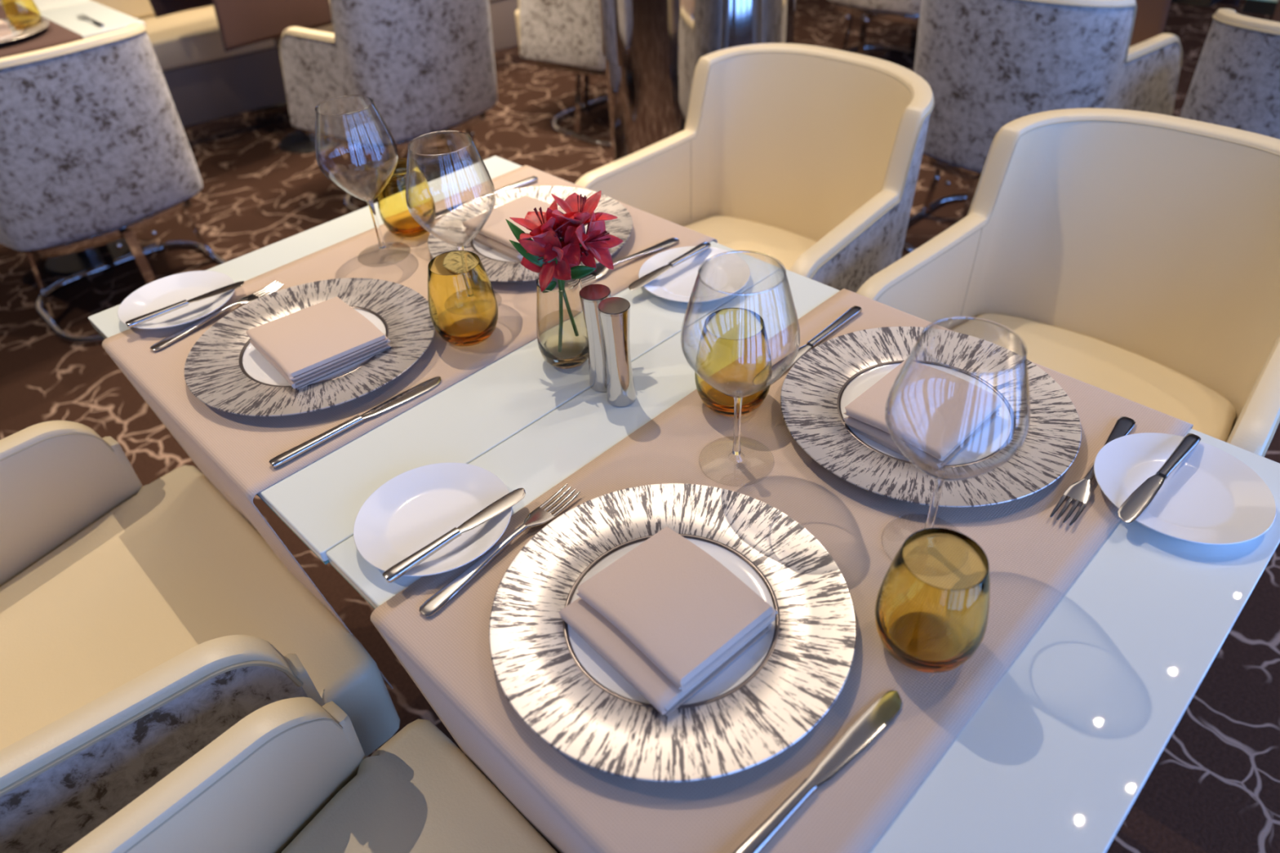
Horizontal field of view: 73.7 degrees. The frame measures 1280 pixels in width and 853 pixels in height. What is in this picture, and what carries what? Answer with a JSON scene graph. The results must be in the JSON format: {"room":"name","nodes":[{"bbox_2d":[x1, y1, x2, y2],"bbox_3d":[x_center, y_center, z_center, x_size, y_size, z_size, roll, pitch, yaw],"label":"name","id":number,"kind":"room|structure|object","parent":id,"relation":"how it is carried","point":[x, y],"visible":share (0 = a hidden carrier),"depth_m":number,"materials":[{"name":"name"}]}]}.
{"room":"restaurant dining room","nodes":[
{"label":"restaurant dining room","id":0,"kind":"room"},
{"bbox_2d":[0,0,1279,852],"bbox_3d":[-0.805,-0.953,3.372,7.950,0.001,9.400,31,51,34],"label":"floor","id":1,"kind":"structure","parent":0,"point":[1214,787],"depth_m":2.68,"materials":[{"name":"carpet"}]},
{"bbox_2d":[33,0,146,275],"bbox_3d":[-1.981,-0.899,2.811,0.680,0.750,0.745,31,51,34],"label":"dining table","id":2,"kind":"object","parent":1,"relation":"on","point":[63,12],"visible":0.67,"depth_m":2.77,"materials":[{"name":"white glass"}]},
{"bbox_2d":[0,4,84,57],"bbox_3d":[-2.015,-1.086,2.628,0.703,0.230,0.445,31,51,34],"label":"table runner","id":3,"kind":"object","parent":2,"relation":"on","point":[55,34],"visible":0.27,"depth_m":2.46,"materials":[{"name":"brown fabric"}]},
{"bbox_2d":[0,18,48,43],"bbox_3d":[-1.900,-1.143,2.493,0.320,0.018,0.320,1,40,5],"label":"charger plate","id":4,"kind":"object","parent":3,"relation":"on","point":[16,33],"visible":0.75,"depth_m":2.50,"materials":[{"name":"grey"}]},
{"bbox_2d":[0,20,12,37],"bbox_3d":[-1.922,-1.156,2.482,0.125,0.039,0.122,26,48,31],"label":"napkin","id":5,"kind":"object","parent":4,"relation":"on","point":[5,29],"visible":1,"depth_m":2.48,"materials":[{"name":"beige fabric"}]},
{"bbox_2d":[0,0,42,29],"bbox_3d":[-1.835,-1.237,2.530,0.088,0.109,0.088,31,51,34],"label":"tumbler","id":6,"kind":"object","parent":4,"relation":"on","point":[21,14],"visible":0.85,"depth_m":2.51,"materials":[{"name":"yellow glass"}]},
{"bbox_2d":[75,13,105,26],"bbox_3d":[-1.672,-1.238,2.595,0.203,0.009,0.023,31,51,34],"label":"fork","id":7,"kind":"object","parent":2,"relation":"on","point":[99,24],"visible":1,"depth_m":2.58,"materials":[{"name":"silver metal"}]},
{"bbox_2d":[0,22,226,344],"bbox_3d":[-1.669,-0.756,2.557,0.666,0.820,0.702,31,51,34],"label":"tub chair","id":8,"kind":"object","parent":1,"relation":"on","point":[95,150],"visible":0.97,"depth_m":2.33,"materials":[{"name":"grey fabric"}]},
{"bbox_2d":[0,420,399,852],"bbox_3d":[-0.763,0.383,1.109,0.702,0.820,0.666,31,51,34],"label":"tub chair","id":9,"kind":"object","parent":1,"relation":"on","point":[140,624],"visible":0.86,"depth_m":1.13,"materials":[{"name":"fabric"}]},
{"bbox_2d":[0,0,525,144],"bbox_3d":[-1.741,-1.996,3.960,4.600,0.950,0.635,-26,45,-25],"label":"banquette","id":10,"kind":"object","parent":1,"relation":"on","point":[215,92],"visible":0.07,"depth_m":3.80,"materials":[{"name":"brown leather"}]},
{"bbox_2d":[272,36,340,153],"bbox_3d":[-1.479,-1.568,3.579,0.680,0.750,0.740,31,51,34],"label":"dining table","id":11,"kind":"object","parent":1,"relation":"on","point":[301,141],"visible":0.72,"depth_m":3.75,"materials":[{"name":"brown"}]},
{"bbox_2d":[148,0,333,51],"bbox_3d":[-1.585,-1.702,3.346,0.703,0.240,0.445,31,51,34],"label":"table runner","id":12,"kind":"object","parent":11,"relation":"on","point":[241,23],"visible":0.98,"depth_m":3.20,"materials":[{"name":"brown fabric"}]},
{"bbox_2d":[62,697,557,852],"bbox_3d":[-0.283,0.668,0.727,0.702,0.820,0.666,31,51,34],"label":"tub chair","id":13,"kind":"object","parent":1,"relation":"on","point":[292,775],"visible":1,"depth_m":0.90,"materials":[{"name":"beige leather"}]},
{"bbox_2d":[279,0,497,212],"bbox_3d":[-0.832,-1.211,3.040,0.666,0.820,0.702,31,51,34],"label":"tub chair","id":14,"kind":"object","parent":1,"relation":"on","point":[427,66],"visible":0.94,"depth_m":2.81,"materials":[{"name":"grey fabric"}]},
{"bbox_2d":[88,155,780,564],"bbox_3d":[-0.278,0.094,1.477,0.678,0.750,0.746,31,51,34],"label":"dining table","id":15,"kind":"object","parent":1,"relation":"on","point":[321,502],"visible":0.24,"depth_m":1.02,"materials":[{"name":"white laminate"}]},
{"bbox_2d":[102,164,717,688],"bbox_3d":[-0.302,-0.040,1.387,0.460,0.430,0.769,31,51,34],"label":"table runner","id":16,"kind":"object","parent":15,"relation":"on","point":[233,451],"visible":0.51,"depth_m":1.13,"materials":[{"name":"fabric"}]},
{"bbox_2d":[117,271,235,328],"bbox_3d":[-0.665,-0.179,1.232,0.159,0.016,0.159,31,51,34],"label":"bread plate","id":17,"kind":"object","parent":16,"relation":"on","point":[158,294],"visible":0.81,"depth_m":1.24,"materials":[{"name":"white ceramic"}]},
{"bbox_2d":[124,280,244,328],"bbox_3d":[-0.640,-0.176,1.207,0.165,0.008,0.018,-32,47,-29],"label":"butter knife","id":18,"kind":"object","parent":17,"relation":"on","point":[135,322],"visible":1,"depth_m":1.20,"materials":[{"name":"silver metal"}]},
{"bbox_2d":[150,280,283,351],"bbox_3d":[-0.596,-0.160,1.207,0.023,0.009,0.203,24,47,29],"label":"fork","id":19,"kind":"object","parent":16,"relation":"on","point":[165,342],"visible":0.97,"depth_m":1.20,"materials":[{"name":"silver metal"}]},
{"bbox_2d":[183,277,435,416],"bbox_3d":[-0.429,-0.108,1.127,0.320,0.018,0.320,-8,40,-5],"label":"charger plate","id":20,"kind":"object","parent":16,"relation":"on","point":[223,370],"visible":0.74,"depth_m":1.10,"materials":[{"name":"grey ceramic"}]},
{"bbox_2d":[245,296,391,389],"bbox_3d":[-0.417,-0.113,1.108,0.135,0.032,0.141,-30,46,-29],"label":"napkin","id":21,"kind":"object","parent":20,"relation":"on","point":[322,341],"visible":1,"depth_m":1.08,"materials":[{"name":"beige fabric"}]},
{"bbox_2d":[268,376,440,467],"bbox_3d":[-0.329,-0.010,1.007,0.225,0.008,0.019,-33,48,-31],"label":"knife","id":22,"kind":"object","parent":16,"relation":"on","point":[285,457],"visible":1,"depth_m":1.00,"materials":[{"name":"silver metal"}]},
{"bbox_2d":[315,94,408,264],"bbox_3d":[-0.405,-0.358,1.258,0.114,0.232,0.114,31,51,34],"label":"wine glass","id":23,"kind":"object","parent":16,"relation":"on","point":[370,201],"visible":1,"depth_m":1.24,"materials":[{"name":"clear glass"}]},
{"bbox_2d":[315,98,398,201],"bbox_3d":[-0.407,-0.392,1.229,0.114,0.139,0.114,31,51,34],"label":"bowl","id":24,"kind":"object","parent":23,"relation":"on","point":[370,198],"depth_m":1.21,"materials":[{"name":"clear glass"}]},
{"bbox_2d":[375,157,435,237],"bbox_3d":[-0.374,-0.362,1.357,0.088,0.109,0.088,31,51,34],"label":"tumbler","id":25,"kind":"object","parent":16,"relation":"on","point":[394,213],"visible":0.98,"depth_m":1.33,"materials":[{"name":"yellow glass"}]},
{"bbox_2d":[405,130,501,305],"bbox_3d":[-0.242,-0.263,1.130,0.114,0.232,0.114,31,51,34],"label":"wine glass","id":26,"kind":"object","parent":16,"relation":"on","point":[461,246],"visible":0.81,"depth_m":1.09,"materials":[{"name":"clear glass"}]},
{"bbox_2d":[405,136,496,247],"bbox_3d":[-0.244,-0.297,1.101,0.114,0.139,0.114,31,51,34],"label":"bowl","id":27,"kind":"object","parent":26,"relation":"on","point":[462,244],"depth_m":1.09,"materials":[{"name":"clear glass"}]},
{"bbox_2d":[427,250,497,346],"bbox_3d":[-0.231,-0.164,1.107,0.088,0.109,0.088,31,51,34],"label":"tumbler","id":28,"kind":"object","parent":16,"relation":"on","point":[463,306],"visible":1,"depth_m":1.08,"materials":[{"name":"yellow glass"}]},
{"bbox_2d":[435,176,537,218],"bbox_3d":[-0.272,-0.394,1.466,0.225,0.008,0.019,-30,46,-28],"label":"knife","id":29,"kind":"object","parent":16,"relation":"on","point":[533,179],"visible":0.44,"depth_m":1.48,"materials":[{"name":"silver metal"}]},
{"bbox_2d":[427,186,632,281],"bbox_3d":[-0.171,-0.302,1.341,0.320,0.018,0.320,-5,40,-2],"label":"charger plate","id":30,"kind":"object","parent":16,"relation":"on","point":[499,267],"visible":0.34,"depth_m":1.35,"materials":[{"name":"grey ceramic"}]},
{"bbox_2d":[462,195,565,262],"bbox_3d":[-0.183,-0.314,1.333,0.135,0.032,0.134,30,50,34],"label":"napkin","id":31,"kind":"object","parent":30,"relation":"on","point":[496,233],"visible":0.55,"depth_m":1.32,"materials":[{"name":"beige fabric"}]},
{"bbox_2d":[580,237,679,284],"bbox_3d":[-0.021,-0.247,1.267,0.203,0.009,0.023,-29,46,-28],"label":"fork","id":32,"kind":"object","parent":16,"relation":"on","point":[600,272],"visible":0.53,"depth_m":1.27,"materials":[{"name":"silver metal"}]},
{"bbox_2d":[536,277,588,368],"bbox_3d":[-0.095,-0.131,1.054,0.071,0.115,0.071,31,51,34],"label":"bud vase","id":33,"kind":"object","parent":15,"relation":"on","point":[561,330],"visible":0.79,"depth_m":1.03,"materials":[{"name":"clear glass"}]},
{"bbox_2d":[505,200,588,292],"bbox_3d":[-0.110,-0.180,1.031,0.098,0.175,0.078,31,51,34],"label":"flower sprig","id":34,"kind":"object","parent":33,"relation":"in","point":[544,255],"visible":0.98,"depth_m":0.99,"materials":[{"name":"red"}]},
{"bbox_2d":[544,190,623,290],"bbox_3d":[-0.066,-0.194,1.026,0.079,0.166,0.098,13,43,20],"label":"flower sprig","id":35,"kind":"object","parent":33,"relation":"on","point":[597,245],"visible":0.92,"depth_m":1.00,"materials":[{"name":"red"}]},
{"bbox_2d":[638,245,750,302],"bbox_3d":[0.077,-0.213,1.217,0.159,0.016,0.159,31,51,34],"label":"bread plate","id":36,"kind":"object","parent":15,"relation":"on","point":[727,273],"visible":0.91,"depth_m":1.22,"materials":[{"name":"white ceramic"}]},
{"bbox_2d":[628,241,711,290],"bbox_3d":[0.042,-0.232,1.223,0.018,0.008,0.165,30,50,34],"label":"butter knife","id":37,"kind":"object","parent":36,"relation":"on","point":[648,277],"visible":1,"depth_m":1.22,"materials":[{"name":"silver metal"}]},
{"bbox_2d":[515,0,611,147],"bbox_3d":[-0.087,-1.675,3.541,0.666,0.820,0.702,31,51,34],"label":"tub chair","id":38,"kind":"object","parent":1,"relation":"on","point":[562,35],"visible":0.38,"depth_m":3.41,"materials":[{"name":"grey fabric"}]},
{"bbox_2d":[598,0,795,161],"bbox_3d":[0.129,-1.657,2.029,0.554,2.700,0.554,31,51,34],"label":"column","id":39,"kind":"structure","parent":1,"relation":"on","point":[651,50],"depth_m":2.28,"materials":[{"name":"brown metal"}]},
{"bbox_2d":[574,43,934,293],"bbox_3d":[0.227,-0.312,1.870,0.702,0.820,0.666,31,51,34],"label":"tub chair","id":40,"kind":"object","parent":1,"relation":"on","point":[806,157],"visible":0.59,"depth_m":1.86,"materials":[{"name":"beige leather"}]},
{"bbox_2d":[326,269,1279,852],"bbox_3d":[0.204,0.377,1.096,0.671,0.750,0.744,31,51,34],"label":"dining table","id":41,"kind":"object","parent":1,"relation":"on","point":[1058,754],"visible":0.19,"depth_m":0.71,"materials":[{"name":"white laminate"}]},
{"bbox_2d":[353,462,512,576],"bbox_3d":[-0.208,0.095,0.865,0.159,0.016,0.159,31,51,34],"label":"bread plate","id":42,"kind":"object","parent":41,"relation":"on","point":[418,506],"visible":0.92,"depth_m":0.87,"materials":[{"name":"white ceramic"}]},
{"bbox_2d":[382,488,525,582],"bbox_3d":[-0.177,0.103,0.834,0.165,0.008,0.018,-34,48,-31],"label":"butter knife","id":43,"kind":"object","parent":42,"relation":"on","point":[398,570],"visible":1,"depth_m":0.83,"materials":[{"name":"silver metal"}]},
{"bbox_2d":[578,284,610,391],"bbox_3d":[-0.048,-0.102,1.004,0.036,0.130,0.036,31,51,34],"label":"shaker","id":44,"kind":"object","parent":41,"relation":"on","point":[590,295],"visible":0.8,"depth_m":0.98,"materials":[{"name":"silver metal"}]},
{"bbox_2d":[597,297,635,407],"bbox_3d":[-0.025,-0.084,0.979,0.036,0.130,0.036,31,51,34],"label":"shaker","id":45,"kind":"object","parent":41,"relation":"on","point":[614,312],"visible":1,"depth_m":0.96,"materials":[{"name":"silver metal"}]},
{"bbox_2d":[370,288,1193,852],"bbox_3d":[0.190,0.249,0.998,0.452,0.430,0.767,31,51,34],"label":"table runner","id":46,"kind":"object","parent":41,"relation":"on","point":[1034,557],"visible":0.52,"depth_m":0.77,"materials":[{"name":"fabric"}]},
{"bbox_2d":[418,484,580,617],"bbox_3d":[-0.134,0.117,0.837,0.023,0.009,0.203,26,48,31],"label":"fork","id":47,"kind":"object","parent":46,"relation":"on","point":[539,516],"visible":1,"depth_m":0.82,"materials":[{"name":"silver metal"}]},
{"bbox_2d":[488,483,856,782],"bbox_3d":[0.027,0.167,0.758,0.320,0.018,0.320,31,51,34],"label":"charger plate","id":48,"kind":"object","parent":46,"relation":"on","point":[776,691],"visible":0.82,"depth_m":0.72,"materials":[{"name":"grey ceramic"}]},
{"bbox_2d":[559,526,777,716],"bbox_3d":[0.024,0.162,0.742,0.138,0.032,0.136,-31,47,-29],"label":"napkin","id":49,"kind":"object","parent":48,"relation":"on","point":[667,615],"visible":1,"depth_m":0.72,"materials":[{"name":"beige fabric"}]},
{"bbox_2d":[694,307,772,416],"bbox_3d":[0.106,-0.071,0.968,0.088,0.109,0.088,31,51,34],"label":"tumbler","id":50,"kind":"object","parent":46,"relation":"on","point":[733,354],"visible":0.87,"depth_m":0.94,"materials":[{"name":"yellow glass"}]},
{"bbox_2d":[680,250,799,481],"bbox_3d":[0.098,-0.052,0.849,0.114,0.232,0.114,31,51,34],"label":"wine glass","id":51,"kind":"object","parent":46,"relation":"on","point":[738,395],"visible":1,"depth_m":0.81,"materials":[{"name":"clear glass"}]},
{"bbox_2d":[680,262,799,398],"bbox_3d":[0.096,-0.086,0.820,0.114,0.139,0.114,31,51,34],"label":"bowl","id":52,"kind":"object","parent":51,"relation":"on","point":[736,394],"depth_m":0.80,"materials":[{"name":"clear glass"}]},
{"bbox_2d":[771,305,862,380],"bbox_3d":[0.213,-0.103,1.077,0.019,0.008,0.225,29,50,33],"label":"knife","id":53,"kind":"object","parent":46,"relation":"on","point":[855,310],"visible":0.66,"depth_m":1.08,"materials":[{"name":"silver metal"}]},
{"bbox_2d":[733,690,902,852],"bbox_3d":[0.129,0.268,0.636,0.225,0.008,0.019,-32,47,-30],"label":"knife","id":54,"kind":"object","parent":46,"relation":"on","point":[882,712],"visible":1,"depth_m":0.65,"materials":[{"name":"silver metal"}]},
{"bbox_2d":[780,326,1081,507],"bbox_3d":[0.319,-0.018,0.958,0.320,0.018,0.320,-22,43,-21],"label":"charger plate","id":55,"kind":"object","parent":46,"relation":"on","point":[816,391],"visible":0.84,"depth_m":0.94,"materials":[{"name":"grey ceramic"}]},
{"bbox_2d":[842,359,1003,470],"bbox_3d":[0.310,-0.017,0.935,0.118,0.032,0.134,31,51,34],"label":"napkin","id":56,"kind":"object","parent":55,"relation":"on","point":[933,413],"visible":0.98,"depth_m":0.92,"materials":[{"name":"beige fabric"}]},
{"bbox_2d":[875,527,990,673],"bbox_3d":[0.239,0.144,0.698,0.088,0.109,0.088,31,51,34],"label":"tumbler","id":57,"kind":"object","parent":46,"relation":"on","point":[933,599],"visible":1,"depth_m":0.68,"materials":[{"name":"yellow glass"}]},
{"bbox_2d":[881,316,1030,560],"bbox_3d":[0.267,0.024,0.744,0.114,0.232,0.114,31,51,34],"label":"wine glass","id":58,"kind":"object","parent":46,"relation":"on","point":[940,477],"visible":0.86,"depth_m":0.70,"materials":[{"name":"clear glass"}]},
{"bbox_2d":[884,324,1030,481],"bbox_3d":[0.265,-0.011,0.715,0.114,0.139,0.114,31,51,34],"label":"bowl","id":59,"kind":"object","parent":58,"relation":"on","point":[940,475],"depth_m":0.70,"materials":[{"name":"clear glass"}]},
{"bbox_2d":[1049,416,1135,526],"bbox_3d":[0.471,0.041,0.881,0.023,0.009,0.203,27,49,32],"label":"fork","id":60,"kind":"object","parent":46,"relation":"on","point":[1081,491],"visible":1,"depth_m":0.85,"materials":[{"name":"silver metal"}]},
{"bbox_2d":[1093,432,1276,545],"bbox_3d":[0.534,0.063,0.845,0.159,0.016,0.159,31,51,34],"label":"bread plate","id":61,"kind":"object","parent":41,"relation":"on","point":[1211,497],"visible":0.94,"depth_m":0.84,"materials":[{"name":"white ceramic"}]},
{"bbox_2d":[1117,433,1200,523],"bbox_3d":[0.515,0.048,0.845,0.165,0.008,0.018,-32,47,-30],"label":"butter knife","id":62,"kind":"object","parent":61,"relation":"on","point":[1137,502],"visible":1,"depth_m":0.83,"materials":[{"name":"silver metal"}]},
{"bbox_2d":[828,0,921,55],"bbox_3d":[1.175,-2.071,3.919,0.702,0.820,0.666,31,51,34],"label":"tub chair","id":63,"kind":"object","parent":1,"relation":"on","point":[892,11],"visible":0.45,"depth_m":3.88,"materials":[{"name":"grey fabric"}]},
{"bbox_2d":[902,0,1182,253],"bbox_3d":[1.131,-0.921,2.534,0.702,0.820,0.666,31,51,34],"label":"tub chair","id":64,"kind":"object","parent":1,"relation":"on","point":[987,65],"visible":0.63,"depth_m":2.23,"materials":[{"name":"grey fabric"}]},
{"bbox_2d":[856,107,1279,457],"bbox_3d":[0.724,-0.026,1.486,0.702,0.820,0.666,31,51,34],"label":"tub chair","id":65,"kind":"object","parent":1,"relation":"on","point":[1134,255],"visible":0.59,"depth_m":1.48,"materials":[{"name":"beige leather"}]},
{"bbox_2d":[1170,0,1220,7],"bbox_3d":[1.582,-1.192,2.882,0.690,0.750,0.750,31,51,34],"label":"dining table","id":66,"kind":"object","parent":1,"relation":"on","point":[1207,3],"visible":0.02,"depth_m":2.33,"materials":[{"name":"white glass"}]},
{"bbox_2d":[1128,0,1239,47],"bbox_3d":[1.569,-1.385,2.721,0.450,0.250,0.773,31,51,34],"label":"table runner","id":67,"kind":"object","parent":66,"relation":"on","point":[1151,15],"visible":0.16,"depth_m":2.42,"materials":[{"name":"brown fabric"}]},
{"bbox_2d":[1179,8,1279,139],"bbox_3d":[1.652,-0.620,2.130,0.702,0.820,0.666,31,51,34],"label":"tub chair","id":68,"kind":"object","parent":1,"relation":"on","point":[1235,83],"visible":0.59,"depth_m":1.89,"materials":[{"name":"grey fabric"}]},
{"bbox_2d":[1242,0,1278,15],"bbox_3d":[2.086,-0.892,2.480,0.690,0.750,0.750,31,51,34],"label":"dining table","id":69,"kind":"object","parent":1,"relation":"on","point":[1268,7],"visible":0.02,"depth_m":2.24,"materials":[{"name":"white glass"}]},
{"bbox_2d":[1271,0,1279,22],"bbox_3d":[2.066,-1.090,2.326,0.450,0.250,0.773,31,51,34],"label":"table runner","id":70,"kind":"object","parent":69,"relation":"on","point":[1276,17],"visible":0.09,"depth_m":2.20,"materials":[{"name":"brown fabric"}]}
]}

